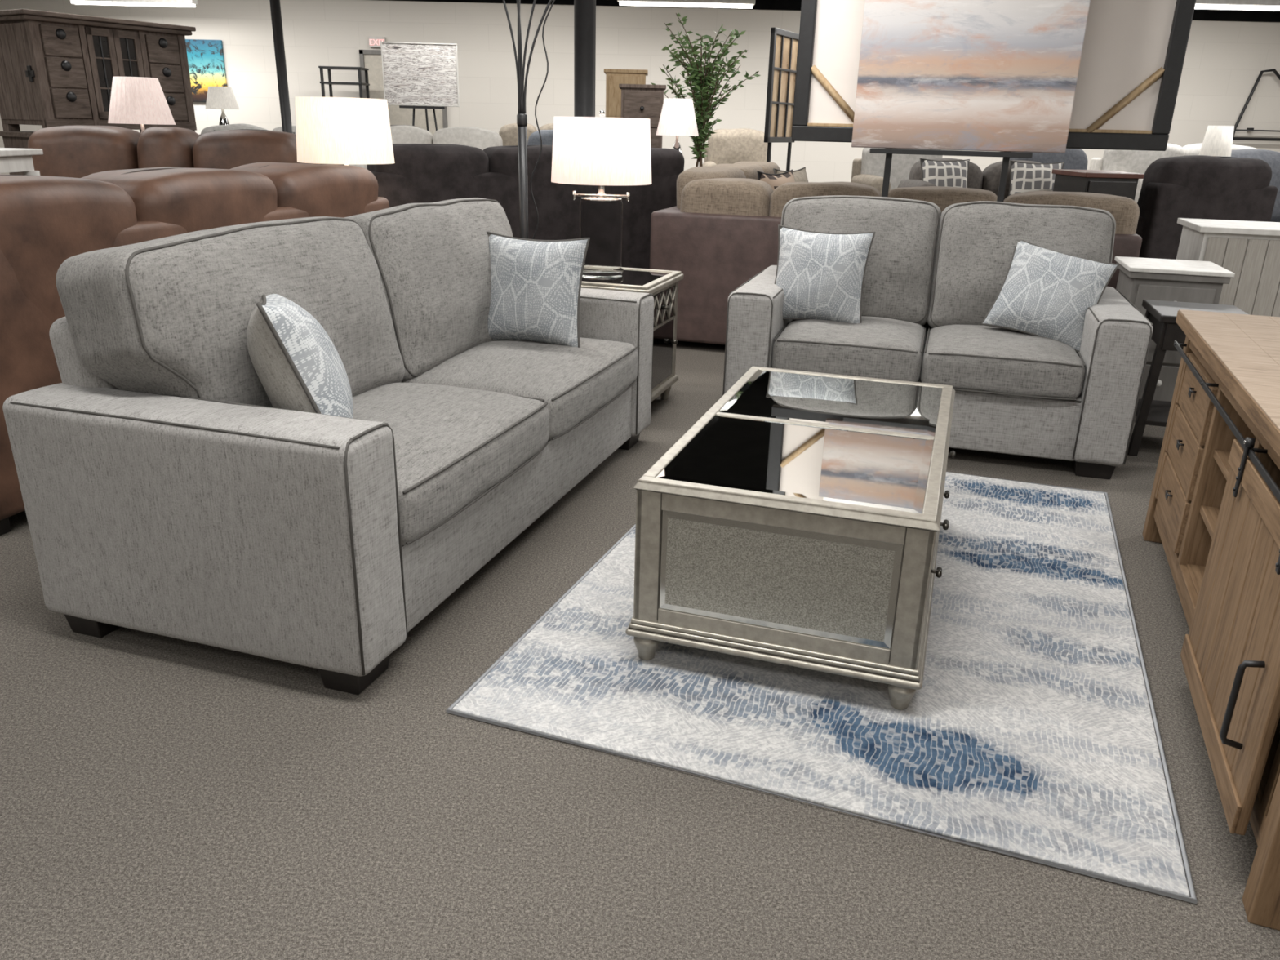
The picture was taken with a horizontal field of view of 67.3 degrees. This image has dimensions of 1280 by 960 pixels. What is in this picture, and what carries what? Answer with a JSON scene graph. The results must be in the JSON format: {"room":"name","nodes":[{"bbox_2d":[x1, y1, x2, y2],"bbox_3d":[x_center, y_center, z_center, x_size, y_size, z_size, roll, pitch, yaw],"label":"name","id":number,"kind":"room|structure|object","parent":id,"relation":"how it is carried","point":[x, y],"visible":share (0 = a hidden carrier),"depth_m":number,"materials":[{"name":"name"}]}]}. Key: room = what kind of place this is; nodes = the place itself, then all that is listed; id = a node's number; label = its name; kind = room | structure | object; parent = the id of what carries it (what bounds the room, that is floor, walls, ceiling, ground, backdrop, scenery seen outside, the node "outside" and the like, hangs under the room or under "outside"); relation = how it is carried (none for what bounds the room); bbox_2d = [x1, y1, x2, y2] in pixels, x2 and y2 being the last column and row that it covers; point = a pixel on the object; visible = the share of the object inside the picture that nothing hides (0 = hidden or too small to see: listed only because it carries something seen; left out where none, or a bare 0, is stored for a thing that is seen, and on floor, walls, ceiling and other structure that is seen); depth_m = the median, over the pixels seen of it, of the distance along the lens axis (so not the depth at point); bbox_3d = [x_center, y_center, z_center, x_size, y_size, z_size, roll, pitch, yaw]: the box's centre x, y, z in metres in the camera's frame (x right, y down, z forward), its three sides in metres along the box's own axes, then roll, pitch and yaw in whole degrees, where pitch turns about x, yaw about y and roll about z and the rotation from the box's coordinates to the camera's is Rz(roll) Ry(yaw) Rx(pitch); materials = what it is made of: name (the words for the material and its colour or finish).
{"room":"store","nodes":[
{"label":"store","id":0,"kind":"room"},
{"bbox_2d":[0,340,1279,959],"bbox_3d":[0.013,-0.515,5.136,18.000,0.050,16.000,1,20,0],"label":"floor","id":1,"kind":"structure","parent":0,"point":[162,797],"depth_m":1.84,"materials":[{"name":"grey carpet"}]},
{"bbox_2d":[0,147,43,175],"bbox_3d":[-3.462,-1.169,5.045,0.620,1.080,0.420,1,20,0],"label":"console table","id":2,"kind":"object","parent":1,"relation":"on","point":[11,159],"visible":0.2,"depth_m":4.92,"materials":[{"name":"white paint"}]},
{"bbox_2d":[0,131,200,174],"bbox_3d":[-4.069,-2.098,7.472,0.720,1.125,1.200,14,23,30],"label":"sideboard","id":3,"kind":"object","parent":1,"relation":"on","point":[18,140],"visible":0.02,"depth_m":6.91,"materials":[{"name":"brown wood"}]},
{"bbox_2d":[0,8,196,132],"bbox_3d":[-4.031,-2.980,7.125,0.730,0.770,1.260,14,23,30],"label":"armoire","id":4,"kind":"object","parent":3,"relation":"on","point":[57,68],"visible":0.8,"depth_m":6.77,"materials":[{"name":"brown wood"}]},
{"bbox_2d":[27,124,318,177],"bbox_3d":[-2.884,-1.502,5.826,1.784,1.194,0.926,1,20,0],"label":"leather loveseat","id":5,"kind":"object","parent":1,"relation":"on","point":[76,151],"visible":0.23,"depth_m":5.72,"materials":[{"name":"brown leather"}]},
{"bbox_2d":[27,124,141,177],"bbox_3d":[-3.372,-1.820,5.968,0.657,0.714,0.443,1,20,0],"label":"cushion","id":6,"kind":"object","parent":5,"relation":"on","point":[76,151],"depth_m":5.73,"materials":[{"name":"brown leather"}]},
{"bbox_2d":[137,126,199,168],"bbox_3d":[-2.875,-1.808,5.971,0.345,0.720,0.443,1,20,0],"label":"cushion","id":7,"kind":"object","parent":5,"relation":"on","point":[157,146],"depth_m":5.73,"materials":[{"name":"brown leather"}]},
{"bbox_2d":[192,128,303,168],"bbox_3d":[-2.378,-1.794,5.969,0.660,0.716,0.441,1,20,0],"label":"cushion","id":8,"kind":"object","parent":5,"relation":"on","point":[226,148],"depth_m":5.72,"materials":[{"name":"brown leather"}]},
{"bbox_2d":[0,162,389,535],"bbox_3d":[-2.048,-0.740,3.985,0.974,1.068,2.430,8,21,17],"label":"leather sofa","id":9,"kind":"object","parent":1,"relation":"on","point":[46,221],"visible":0.28,"depth_m":3.15,"materials":[{"name":"brown leather"}]},
{"bbox_2d":[0,173,137,322],"bbox_3d":[-2.064,-0.693,3.165,0.524,0.590,0.759,8,21,17],"label":"cushion","id":10,"kind":"object","parent":9,"relation":"on","point":[46,221],"depth_m":3.01,"materials":[{"name":"brown leather"}]},
{"bbox_2d":[81,167,277,232],"bbox_3d":[-1.831,-0.932,3.839,0.522,0.592,0.756,8,21,17],"label":"cushion","id":11,"kind":"object","parent":9,"relation":"on","point":[165,199],"depth_m":3.59,"materials":[{"name":"brown leather"}]},
{"bbox_2d":[231,162,377,217],"bbox_3d":[-1.596,-1.177,4.511,0.521,0.590,0.755,8,21,17],"label":"cushion","id":12,"kind":"object","parent":9,"relation":"on","point":[303,189],"depth_m":4.27,"materials":[{"name":"brown leather"}]},
{"bbox_2d":[200,124,296,134],"bbox_3d":[-3.265,-2.494,8.488,1.377,1.208,0.900,1,20,0],"label":"sofa","id":13,"kind":"object","parent":1,"relation":"on","point":[231,126],"visible":0.06,"depth_m":8.37,"materials":[{"name":"fabric"}]},
{"bbox_2d":[200,124,266,134],"bbox_3d":[-3.562,-2.859,8.565,0.616,0.590,0.336,1,20,0],"label":"cushion","id":14,"kind":"object","parent":13,"relation":"on","point":[231,126],"depth_m":8.37,"materials":[{"name":"fabric"}]},
{"bbox_2d":[269,0,292,133],"bbox_3d":[-2.688,-2.954,7.249,0.140,2.949,0.140,1,20,0],"label":"support post","id":15,"kind":"object","parent":1,"relation":"on","point":[275,6],"visible":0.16,"depth_m":7.17,"materials":[{"name":"black metal"}]},
{"bbox_2d":[2,197,653,694],"bbox_3d":[-0.718,-0.352,3.120,0.974,0.997,2.167,8,21,17],"label":"sofa","id":16,"kind":"object","parent":1,"relation":"on","point":[165,491],"visible":0.91,"depth_m":2.31,"materials":[{"name":"grey fabric"}]},
{"bbox_2d":[55,216,404,407],"bbox_3d":[-1.058,-0.412,2.673,0.410,0.586,0.995,8,21,17],"label":"cushion","id":17,"kind":"object","parent":16,"relation":"on","point":[163,322],"depth_m":2.34,"materials":[{"name":"fabric"}]},
{"bbox_2d":[246,293,353,417],"bbox_3d":[-0.850,-0.274,2.412,0.237,0.414,0.431,-5,21,-16],"label":"throw pillow","id":18,"kind":"object","parent":16,"relation":"on","point":[297,364],"visible":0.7,"depth_m":2.26,"materials":[{"name":"grey fabric"}]},
{"bbox_2d":[343,197,512,382],"bbox_3d":[-0.752,-0.724,3.544,0.398,0.591,0.997,8,21,17],"label":"cushion","id":19,"kind":"object","parent":16,"relation":"on","point":[433,260],"depth_m":3.25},
{"bbox_2d":[352,382,549,545],"bbox_3d":[-0.717,-0.098,2.720,0.680,0.214,0.876,8,21,17],"label":"seat cushion","id":20,"kind":"object","parent":16,"relation":"on","point":[455,446],"depth_m":2.62,"materials":[{"name":"fabric"}]},
{"bbox_2d":[400,337,637,439],"bbox_3d":[-0.443,-0.380,3.505,0.680,0.216,0.876,8,21,17],"label":"seat cushion","id":21,"kind":"object","parent":16,"relation":"on","point":[576,384],"depth_m":3.27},
{"bbox_2d":[486,231,590,347],"bbox_3d":[-0.397,-0.702,3.577,0.422,0.405,0.215,10,22,22],"label":"throw pillow","id":22,"kind":"object","parent":16,"relation":"on","point":[535,285],"visible":0.85,"depth_m":3.50,"materials":[{"name":"grey fabric"}]},
{"bbox_2d":[318,66,369,97],"bbox_3d":[-3.561,-4.064,11.819,0.500,1.850,0.350,1,20,0],"label":"shelf unit","id":23,"kind":"object","parent":1,"relation":"on","point":[322,82],"visible":0.37,"depth_m":11.44,"materials":[{"name":"black metal"}]},
{"bbox_2d":[399,105,446,131],"bbox_3d":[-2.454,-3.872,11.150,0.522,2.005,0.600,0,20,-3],"label":"console table","id":24,"kind":"object","parent":1,"relation":"on","point":[413,107],"visible":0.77,"depth_m":10.84,"materials":[{"name":"black metal"}]},
{"bbox_2d":[380,41,459,106],"bbox_3d":[-2.432,-4.493,10.666,0.824,0.644,0.050,0,20,-3],"label":"canvas painting","id":25,"kind":"object","parent":24,"relation":"on","point":[415,73],"visible":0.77,"depth_m":10.65,"materials":[{"name":"fabric"}]},
{"bbox_2d":[349,124,502,168],"bbox_3d":[-1.864,-2.521,8.625,1.377,1.228,0.900,1,20,0],"label":"sofa","id":26,"kind":"object","parent":1,"relation":"on","point":[481,138],"visible":0.1,"depth_m":8.50,"materials":[{"name":"beige fabric"}]},
{"bbox_2d":[390,124,432,143],"bbox_3d":[-2.160,-2.885,8.703,0.616,0.610,0.335,1,20,0],"label":"cushion","id":27,"kind":"object","parent":26,"relation":"on","point":[404,134],"depth_m":8.50,"materials":[{"name":"beige fabric"}]},
{"bbox_2d":[432,126,502,150],"bbox_3d":[-1.549,-2.864,8.700,0.617,0.618,0.339,1,20,0],"label":"cushion","id":28,"kind":"object","parent":26,"relation":"on","point":[481,138],"depth_m":8.50,"materials":[{"name":"beige fabric"}]},
{"bbox_2d":[367,143,684,269],"bbox_3d":[-0.834,-1.745,6.714,2.330,1.134,0.976,-10,23,-28],"label":"reclining sofa","id":29,"kind":"object","parent":1,"relation":"on","point":[420,173],"visible":0.24,"depth_m":6.15,"materials":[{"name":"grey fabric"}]},
{"bbox_2d":[367,143,488,203],"bbox_3d":[-1.326,-1.776,6.081,0.727,0.657,0.445,-10,23,-28],"label":"cushion","id":30,"kind":"object","parent":29,"relation":"on","point":[420,173],"depth_m":5.84,"materials":[{"name":"grey fabric"}]},
{"bbox_2d":[483,145,572,235],"bbox_3d":[-0.699,-1.884,6.417,0.726,0.661,0.446,-10,23,-28],"label":"cushion","id":31,"kind":"object","parent":29,"relation":"on","point":[553,201],"depth_m":6.18,"materials":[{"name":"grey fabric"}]},
{"bbox_2d":[617,147,684,226],"bbox_3d":[-0.074,-1.996,6.754,0.724,0.656,0.444,-10,23,-28],"label":"cushion","id":32,"kind":"object","parent":29,"relation":"on","point":[667,164],"depth_m":6.61,"materials":[{"name":"grey fabric"}]},
{"bbox_2d":[498,123,553,146],"bbox_3d":[-1.168,-3.354,10.870,1.027,1.279,0.900,1,20,0],"label":"sofa","id":33,"kind":"object","parent":1,"relation":"on","point":[508,132],"visible":0.09,"depth_m":10.74,"materials":[{"name":"beige fabric"}]},
{"bbox_2d":[502,0,555,239],"bbox_3d":[-0.588,-1.706,4.865,1.240,2.345,0.940,1,20,0],"label":"floor lamp","id":34,"kind":"object","parent":1,"relation":"on","point":[522,117],"visible":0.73,"depth_m":4.76,"materials":[{"name":"black metal"}]},
{"bbox_2d":[573,0,595,116],"bbox_3d":[-0.427,-2.967,7.437,0.220,2.949,0.220,1,20,0],"label":"support column","id":35,"kind":"structure","parent":1,"relation":"on","point":[584,11],"depth_m":7.29,"materials":[{"name":"black metal"}]},
{"bbox_2d":[604,68,648,117],"bbox_3d":[-0.147,-2.976,9.223,0.400,1.750,0.456,1,20,0],"label":"tall cabinet","id":36,"kind":"object","parent":1,"relation":"on","point":[614,77],"visible":0.19,"depth_m":8.78,"materials":[{"name":"brown wood"}]},
{"bbox_2d":[581,266,684,401],"bbox_3d":[-0.154,-0.652,4.524,0.590,0.620,0.560,8,21,17],"label":"end table","id":37,"kind":"object","parent":1,"relation":"on","point":[663,285],"visible":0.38,"depth_m":4.44,"materials":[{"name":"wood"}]},
{"bbox_2d":[551,110,651,275],"bbox_3d":[-0.173,-1.286,4.323,0.450,0.703,0.450,1,20,0],"label":"table lamp","id":38,"kind":"object","parent":37,"relation":"on","point":[601,152],"visible":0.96,"depth_m":4.12,"materials":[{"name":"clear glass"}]},
{"bbox_2d":[618,84,666,147],"bbox_3d":[0.005,-2.649,8.558,0.400,1.600,0.386,1,20,0],"label":"chest","id":39,"kind":"object","parent":1,"relation":"on","point":[637,100],"visible":0.14,"depth_m":8.19,"materials":[{"name":"brown wood"}]},
{"bbox_2d":[650,13,760,166],"bbox_3d":[0.600,-3.206,9.204,0.886,2.230,1.022,13,23,28],"label":"potted tree","id":40,"kind":"object","parent":1,"relation":"on","point":[702,82],"visible":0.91,"depth_m":8.90,"materials":[{"name":"green plant"}]},
{"bbox_2d":[702,128,768,166],"bbox_3d":[1.101,-3.284,10.835,0.822,1.276,0.826,1,20,0],"label":"sofa","id":41,"kind":"object","parent":1,"relation":"on","point":[726,146],"visible":0.15,"depth_m":10.68,"materials":[{"name":"beige fabric"}]},
{"bbox_2d":[764,27,799,171],"bbox_3d":[1.384,-3.266,9.535,0.330,2.150,0.750,12,23,26],"label":"mirror","id":42,"kind":"object","parent":1,"relation":"on","point":[784,44],"visible":0.76,"depth_m":9.29,"materials":[{"name":"black metal"}]},
{"bbox_2d":[445,471,1197,903],"bbox_3d":[0.659,0.288,2.899,1.516,0.011,2.195,9,21,19],"label":"area rug","id":43,"kind":"object","parent":1,"relation":"on","point":[1028,732],"visible":0.75,"depth_m":2.22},
{"bbox_2d":[625,366,955,710],"bbox_3d":[0.509,0.071,2.768,0.719,0.480,1.274,8,21,17],"label":"coffee table","id":44,"kind":"object","parent":43,"relation":"on","point":[796,522],"visible":1,"depth_m":2.25,"materials":[{"name":"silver metal"}]},
{"bbox_2d":[658,510,903,648],"bbox_3d":[0.307,0.226,2.204,0.548,0.256,0.002,8,21,17],"label":"panel","id":45,"kind":"object","parent":44,"relation":"attached to","point":[841,588],"depth_m":2.20,"materials":[{"name":"silver glass"}]},
{"bbox_2d":[656,369,942,513],"bbox_3d":[0.509,-0.150,2.689,0.938,0.008,1.302,1,20,0],"label":"glass tabletop","id":46,"kind":"object","parent":44,"relation":"on","point":[786,440],"depth_m":2.49,"materials":[{"name":"glass"}]},
{"bbox_2d":[649,161,1142,345],"bbox_3d":[1.671,-1.546,6.410,2.630,0.985,2.426,7,21,16],"label":"sectional sofa","id":47,"kind":"object","parent":1,"relation":"on","point":[721,232],"visible":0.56,"depth_m":5.53,"materials":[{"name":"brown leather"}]},
{"bbox_2d":[676,166,746,208],"bbox_3d":[0.460,-1.686,6.121,0.360,0.578,0.659,7,21,16],"label":"cushion","id":48,"kind":"object","parent":47,"relation":"on","point":[687,175],"depth_m":5.82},
{"bbox_2d":[680,177,773,216],"bbox_3d":[0.515,-1.508,5.702,0.544,0.535,0.346,7,21,16],"label":"cushion","id":49,"kind":"object","parent":47,"relation":"on","point":[726,197],"depth_m":5.50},
{"bbox_2d":[712,164,764,179],"bbox_3d":[0.657,-1.895,6.705,0.360,0.578,0.656,7,21,16],"label":"cushion","id":50,"kind":"object","parent":47,"relation":"on","point":[750,171],"depth_m":6.47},
{"bbox_2d":[733,161,780,173],"bbox_3d":[0.854,-2.104,7.287,0.360,0.578,0.660,7,21,16],"label":"cushion","id":51,"kind":"object","parent":47,"relation":"on","point":[767,167],"depth_m":7.07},
{"bbox_2d":[768,182,881,217],"bbox_3d":[1.064,-1.435,5.543,0.629,0.540,0.346,7,21,16],"label":"cushion","id":52,"kind":"object","parent":47,"relation":"on","point":[778,198],"depth_m":5.36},
{"bbox_2d":[888,186,997,213],"bbox_3d":[1.655,-1.354,5.372,0.627,0.540,0.346,7,21,16],"label":"cushion","id":53,"kind":"object","parent":47,"relation":"on","point":[944,197],"depth_m":5.16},
{"bbox_2d":[1003,191,1139,234],"bbox_3d":[2.272,-1.276,5.191,0.695,0.532,0.346,7,21,16],"label":"cushion","id":54,"kind":"object","parent":47,"relation":"on","point":[1125,211],"depth_m":4.95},
{"bbox_2d":[850,147,942,195],"bbox_3d":[2.317,-2.370,8.524,0.822,1.208,0.800,-1,20,-5],"label":"sofa","id":55,"kind":"object","parent":1,"relation":"on","point":[868,170],"visible":0.07,"depth_m":8.38,"materials":[{"name":"beige fabric"}]},
{"bbox_2d":[722,195,1153,479],"bbox_3d":[1.256,-0.697,4.196,1.614,0.995,0.974,7,21,16],"label":"loveseat","id":56,"kind":"object","parent":1,"relation":"on","point":[932,277],"visible":0.69,"depth_m":3.94,"materials":[{"name":"grey fabric"}]},
{"bbox_2d":[774,224,875,324],"bbox_3d":[0.771,-0.873,4.133,0.414,0.405,0.223,9,21,19],"label":"throw pillow","id":57,"kind":"object","parent":56,"relation":"on","point":[820,275],"visible":0.87,"depth_m":4.06,"materials":[{"name":"grey fabric"}]},
{"bbox_2d":[772,315,926,382],"bbox_3d":[0.923,-0.593,4.180,0.600,0.209,0.680,7,21,16],"label":"seat cushion","id":58,"kind":"object","parent":56,"relation":"on","point":[880,347],"depth_m":3.91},
{"bbox_2d":[780,195,941,325],"bbox_3d":[0.988,-0.996,4.402,0.706,0.586,0.398,7,21,16],"label":"cushion","id":59,"kind":"object","parent":56,"relation":"on","point":[901,281],"depth_m":4.22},
{"bbox_2d":[920,324,1085,399],"bbox_3d":[1.498,-0.519,4.016,0.600,0.215,0.680,7,21,16],"label":"seat cushion","id":60,"kind":"object","parent":56,"relation":"on","point":[980,362],"depth_m":3.75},
{"bbox_2d":[927,200,1115,328],"bbox_3d":[1.653,-0.909,4.212,0.722,0.589,0.392,7,21,16],"label":"cushion","id":61,"kind":"object","parent":56,"relation":"on","point":[972,244],"depth_m":4.09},
{"bbox_2d":[980,240,1119,352],"bbox_3d":[1.683,-0.762,3.957,0.465,0.419,0.272,12,23,26],"label":"throw pillow","id":62,"kind":"object","parent":56,"relation":"on","point":[1043,292],"visible":0.89,"depth_m":3.89,"materials":[{"name":"grey fabric"}]},
{"bbox_2d":[869,147,1032,202],"bbox_3d":[1.527,-1.660,4.727,0.950,2.450,0.360,7,21,16],"label":"easel","id":63,"kind":"object","parent":1,"relation":"on","point":[1006,155],"visible":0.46,"depth_m":4.65,"materials":[{"name":"black metal"}]},
{"bbox_2d":[851,0,1090,153],"bbox_3d":[1.536,-2.203,4.421,0.985,1.300,0.046,7,21,16],"label":"canvas painting","id":64,"kind":"object","parent":63,"relation":"on","point":[971,75],"visible":1,"depth_m":4.50,"materials":[{"name":"multicoloured fabric"}]},
{"bbox_2d":[791,0,1195,151],"bbox_3d":[1.665,-2.331,4.577,1.780,1.400,0.050,7,21,16],"label":"framed canvas","id":65,"kind":"object","parent":63,"relation":"attached to","point":[1133,53],"visible":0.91,"depth_m":4.58,"materials":[{"name":"black wood"}]},
{"bbox_2d":[897,158,1040,199],"bbox_3d":[2.490,-1.766,7.047,1.174,1.098,0.850,2,20,3],"label":"loveseat","id":66,"kind":"object","parent":1,"relation":"on","point":[988,179],"visible":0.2,"depth_m":6.95,"materials":[{"name":"grey fabric"}]},
{"bbox_2d":[920,158,969,187],"bbox_3d":[2.167,-2.099,6.834,0.366,0.346,0.180,-1,20,-5],"label":"throw pillow","id":67,"kind":"object","parent":66,"relation":"on","point":[939,173],"visible":0.53,"depth_m":6.78,"materials":[{"name":"grey fabric"}]},
{"bbox_2d":[909,158,982,189],"bbox_3d":[2.245,-2.179,7.094,0.517,0.367,0.334,2,20,3],"label":"cushion","id":68,"kind":"object","parent":66,"relation":"on","point":[975,173],"depth_m":6.96,"materials":[{"name":"grey fabric"}]},
{"bbox_2d":[982,160,1040,199],"bbox_3d":[2.765,-2.152,7.065,0.528,0.368,0.330,2,20,3],"label":"cushion","id":69,"kind":"object","parent":66,"relation":"on","point":[991,175],"depth_m":6.95,"materials":[{"name":"grey fabric"}]},
{"bbox_2d":[1008,160,1064,195],"bbox_3d":[2.783,-2.066,6.786,0.366,0.346,0.180,5,20,11],"label":"throw pillow","id":70,"kind":"object","parent":66,"relation":"on","point":[1024,176],"visible":0.45,"depth_m":6.74,"materials":[{"name":"grey fabric"}]},
{"bbox_2d":[1009,148,1088,169],"bbox_3d":[3.583,-2.304,8.429,0.772,1.208,0.874,1,20,0],"label":"sofa","id":71,"kind":"object","parent":1,"relation":"on","point":[1073,158],"visible":0.11,"depth_m":8.29,"materials":[{"name":"fabric"}]},
{"bbox_2d":[1051,168,1143,200],"bbox_3d":[2.938,-1.496,6.396,0.360,1.060,0.550,1,20,0],"label":"console table","id":72,"kind":"object","parent":1,"relation":"on","point":[1121,184],"visible":0.27,"depth_m":6.01,"materials":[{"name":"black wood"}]},
{"bbox_2d":[1088,142,1257,203],"bbox_3d":[5.266,-2.630,9.373,1.630,1.247,0.900,1,20,0],"label":"sofa","id":73,"kind":"object","parent":1,"relation":"on","point":[1115,160],"visible":0.1,"depth_m":9.27,"materials":[{"name":"beige fabric"}]},
{"bbox_2d":[1102,143,1184,174],"bbox_3d":[4.913,-2.996,9.450,0.734,0.630,0.336,1,20,0],"label":"cushion","id":74,"kind":"object","parent":73,"relation":"on","point":[1115,160],"depth_m":9.27,"materials":[{"name":"fabric"}]},
{"bbox_2d":[1182,142,1257,155],"bbox_3d":[5.642,-2.971,9.450,0.736,0.635,0.338,1,20,0],"label":"cushion","id":75,"kind":"object","parent":73,"relation":"on","point":[1190,149],"depth_m":9.27,"materials":[{"name":"fabric"}]},
{"bbox_2d":[1114,256,1235,401],"bbox_3d":[2.498,-0.682,4.655,0.430,0.710,0.466,7,21,16],"label":"nightstand","id":76,"kind":"object","parent":1,"relation":"on","point":[1140,279],"visible":0.3,"depth_m":4.42,"materials":[{"name":"grey paint"}]},
{"bbox_2d":[1127,299,1248,456],"bbox_3d":[2.316,-0.423,4.094,0.385,0.600,0.420,7,21,16],"label":"table","id":77,"kind":"object","parent":1,"relation":"on","point":[1162,314],"visible":0.34,"depth_m":4.01,"materials":[{"name":"black wood"}]},
{"bbox_2d":[1135,399,1171,426],"bbox_3d":[2.310,-0.282,4.146,0.320,0.020,0.380,7,21,16],"label":"shelf","id":78,"kind":"object","parent":77,"relation":"attached to","point":[1158,414],"depth_m":4.08,"materials":[{"name":"black wood"}]},
{"bbox_2d":[1135,155,1277,259],"bbox_3d":[3.559,-1.558,6.439,0.822,1.175,0.876,1,20,0],"label":"recliner","id":79,"kind":"object","parent":1,"relation":"on","point":[1191,186],"visible":0.29,"depth_m":5.94,"materials":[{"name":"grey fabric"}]},
{"bbox_2d":[1137,155,1271,220],"bbox_3d":[3.560,-1.709,6.156,0.700,0.697,0.447,1,20,0],"label":"cushion","id":80,"kind":"object","parent":79,"relation":"on","point":[1191,186],"depth_m":5.93,"materials":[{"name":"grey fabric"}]},
{"bbox_2d":[1142,309,1279,930],"bbox_3d":[1.566,0.145,2.265,0.528,0.757,1.902,9,21,19],"label":"sideboard","id":81,"kind":"object","parent":1,"relation":"on","point":[1214,508],"visible":1,"depth_m":2.04,"materials":[{"name":"brown wood"}]},
{"bbox_2d":[1200,505,1219,539],"bbox_3d":[1.614,0.176,2.356,0.370,0.020,0.455,9,21,19],"label":"shelf","id":82,"kind":"object","parent":81,"relation":"attached to","point":[1209,513],"depth_m":2.55,"materials":[{"name":"brown wood"}]},
{"bbox_2d":[1213,449,1230,479],"bbox_3d":[1.618,0.025,2.301,0.370,0.020,0.455,9,21,19],"label":"shelf","id":83,"kind":"object","parent":81,"relation":"attached to","point":[1221,457],"depth_m":2.49,"materials":[{"name":"brown wood"}]},
{"bbox_2d":[1176,217,1279,316],"bbox_3d":[3.300,-0.894,5.067,0.910,0.860,0.550,7,21,16],"label":"storage cabinet","id":84,"kind":"object","parent":1,"relation":"on","point":[1250,250],"visible":0.38,"depth_m":4.82,"materials":[{"name":"white paint"}]},
{"bbox_2d":[1216,149,1279,222],"bbox_3d":[5.251,-1.997,7.702,1.630,1.208,0.927,1,20,0],"label":"sofa","id":85,"kind":"object","parent":1,"relation":"on","point":[1271,157],"visible":0.14,"depth_m":7.60,"materials":[{"name":"grey fabric"}]},
{"bbox_3d":[-1.615,-1.042,5.490,0.460,0.620,0.460,8,21,17],"label":"side table","id":86,"kind":"object","parent":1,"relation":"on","visible":0},
{"bbox_2d":[294,96,395,165],"bbox_3d":[-1.599,-1.685,5.255,0.510,0.745,0.510,1,20,0],"label":"table lamp","id":87,"kind":"object","parent":86,"relation":"on","point":[346,131],"visible":0.69,"depth_m":4.99,"materials":[{"name":"white fabric"}]},
{"bbox_3d":[-3.380,-1.652,6.774,0.360,0.800,0.360,8,21,17],"label":"side table","id":88,"kind":"object","parent":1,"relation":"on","visible":0},
{"bbox_2d":[107,76,175,133],"bbox_3d":[-3.363,-2.353,6.517,0.412,0.690,0.412,1,20,0],"label":"table lamp","id":89,"kind":"object","parent":88,"relation":"on","point":[141,100],"visible":0.81,"depth_m":6.32,"materials":[{"name":"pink fabric"}]},
{"bbox_3d":[0.286,-2.061,8.135,0.300,0.800,0.300,8,21,17],"label":"side table","id":90,"kind":"object","parent":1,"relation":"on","visible":0},
{"bbox_2d":[656,97,698,154],"bbox_3d":[0.303,-2.757,7.880,0.350,0.680,0.350,1,20,0],"label":"table lamp","id":91,"kind":"object","parent":90,"relation":"on","point":[677,116],"visible":0.78,"depth_m":7.70,"materials":[{"name":"fabric"}]},
{"bbox_3d":[4.040,-1.572,7.056,0.300,0.800,0.300,8,21,17],"label":"side table","id":92,"kind":"object","parent":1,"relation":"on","visible":0},
{"bbox_2d":[1199,125,1234,156],"bbox_3d":[4.056,-2.213,6.821,0.200,0.560,0.200,1,20,0],"label":"table lamp","id":93,"kind":"object","parent":92,"relation":"on","point":[1218,140],"visible":0.58,"depth_m":6.70,"materials":[{"name":"white fabric"}]},
{"bbox_3d":[-4.082,-2.806,9.659,0.300,0.950,0.300,8,21,17],"label":"side table","id":94,"kind":"object","parent":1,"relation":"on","visible":0},
{"bbox_2d":[205,86,239,124],"bbox_3d":[-4.064,-3.526,9.395,0.309,0.580,0.309,1,20,0],"label":"table lamp","id":95,"kind":"object","parent":94,"relation":"on","point":[222,98],"visible":0.86,"depth_m":9.24,"materials":[{"name":"fabric"}]},
{"bbox_2d":[0,0,1279,182],"bbox_3d":[0.115,-4.692,12.179,18.000,2.950,0.100,1,20,0],"label":"wall","id":96,"kind":"structure","parent":0,"point":[1224,61],"depth_m":11.92,"materials":[{"name":"paint"}]},
{"bbox_2d":[185,39,226,102],"bbox_3d":[-5.626,-5.105,12.005,0.900,0.720,0.040,1,20,0],"label":"canvas painting","id":97,"kind":"object","parent":96,"relation":"attached to","point":[206,60],"visible":0.29,"depth_m":11.97},
{"bbox_2d":[359,49,448,136],"bbox_3d":[-2.969,-4.333,12.258,1.050,2.080,0.050,1,20,0],"label":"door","id":98,"kind":"structure","parent":96,"relation":"in","point":[371,60],"depth_m":12.12,"materials":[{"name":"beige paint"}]},
{"bbox_2d":[386,0,1279,22],"bbox_3d":[0.145,-5.907,11.659,18.000,0.310,0.040,1,20,0],"label":"trim","id":99,"kind":"structure","parent":96,"relation":"attached to","point":[787,5],"depth_m":11.68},
{"bbox_3d":[0.082,-3.331,4.104,18.000,0.050,16.000,1,20,0],"label":"ceiling","id":100,"kind":"structure","parent":0,"visible":0},
{"bbox_2d":[69,0,197,7],"bbox_3d":[-5.714,-5.609,10.777,1.400,0.532,0.140,1,20,0],"label":"ceiling light","id":101,"kind":"object","parent":100,"relation":"attached to","point":[176,3],"visible":1,"depth_m":10.81,"materials":[{"name":"white paint"}]},
{"bbox_2d":[617,0,755,8],"bbox_3d":[0.475,-5.083,9.742,1.400,0.522,0.140,1,20,0],"label":"ceiling light","id":102,"kind":"object","parent":100,"relation":"attached to","point":[748,4],"visible":1,"depth_m":9.78,"materials":[{"name":"white paint"}]},
{"bbox_2d":[1194,0,1279,11],"bbox_3d":[5.314,-4.572,8.715,1.400,0.552,0.140,1,20,0],"label":"ceiling light","id":103,"kind":"object","parent":100,"relation":"attached to","point":[1246,5],"visible":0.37,"depth_m":8.75,"materials":[{"name":"white paint"}]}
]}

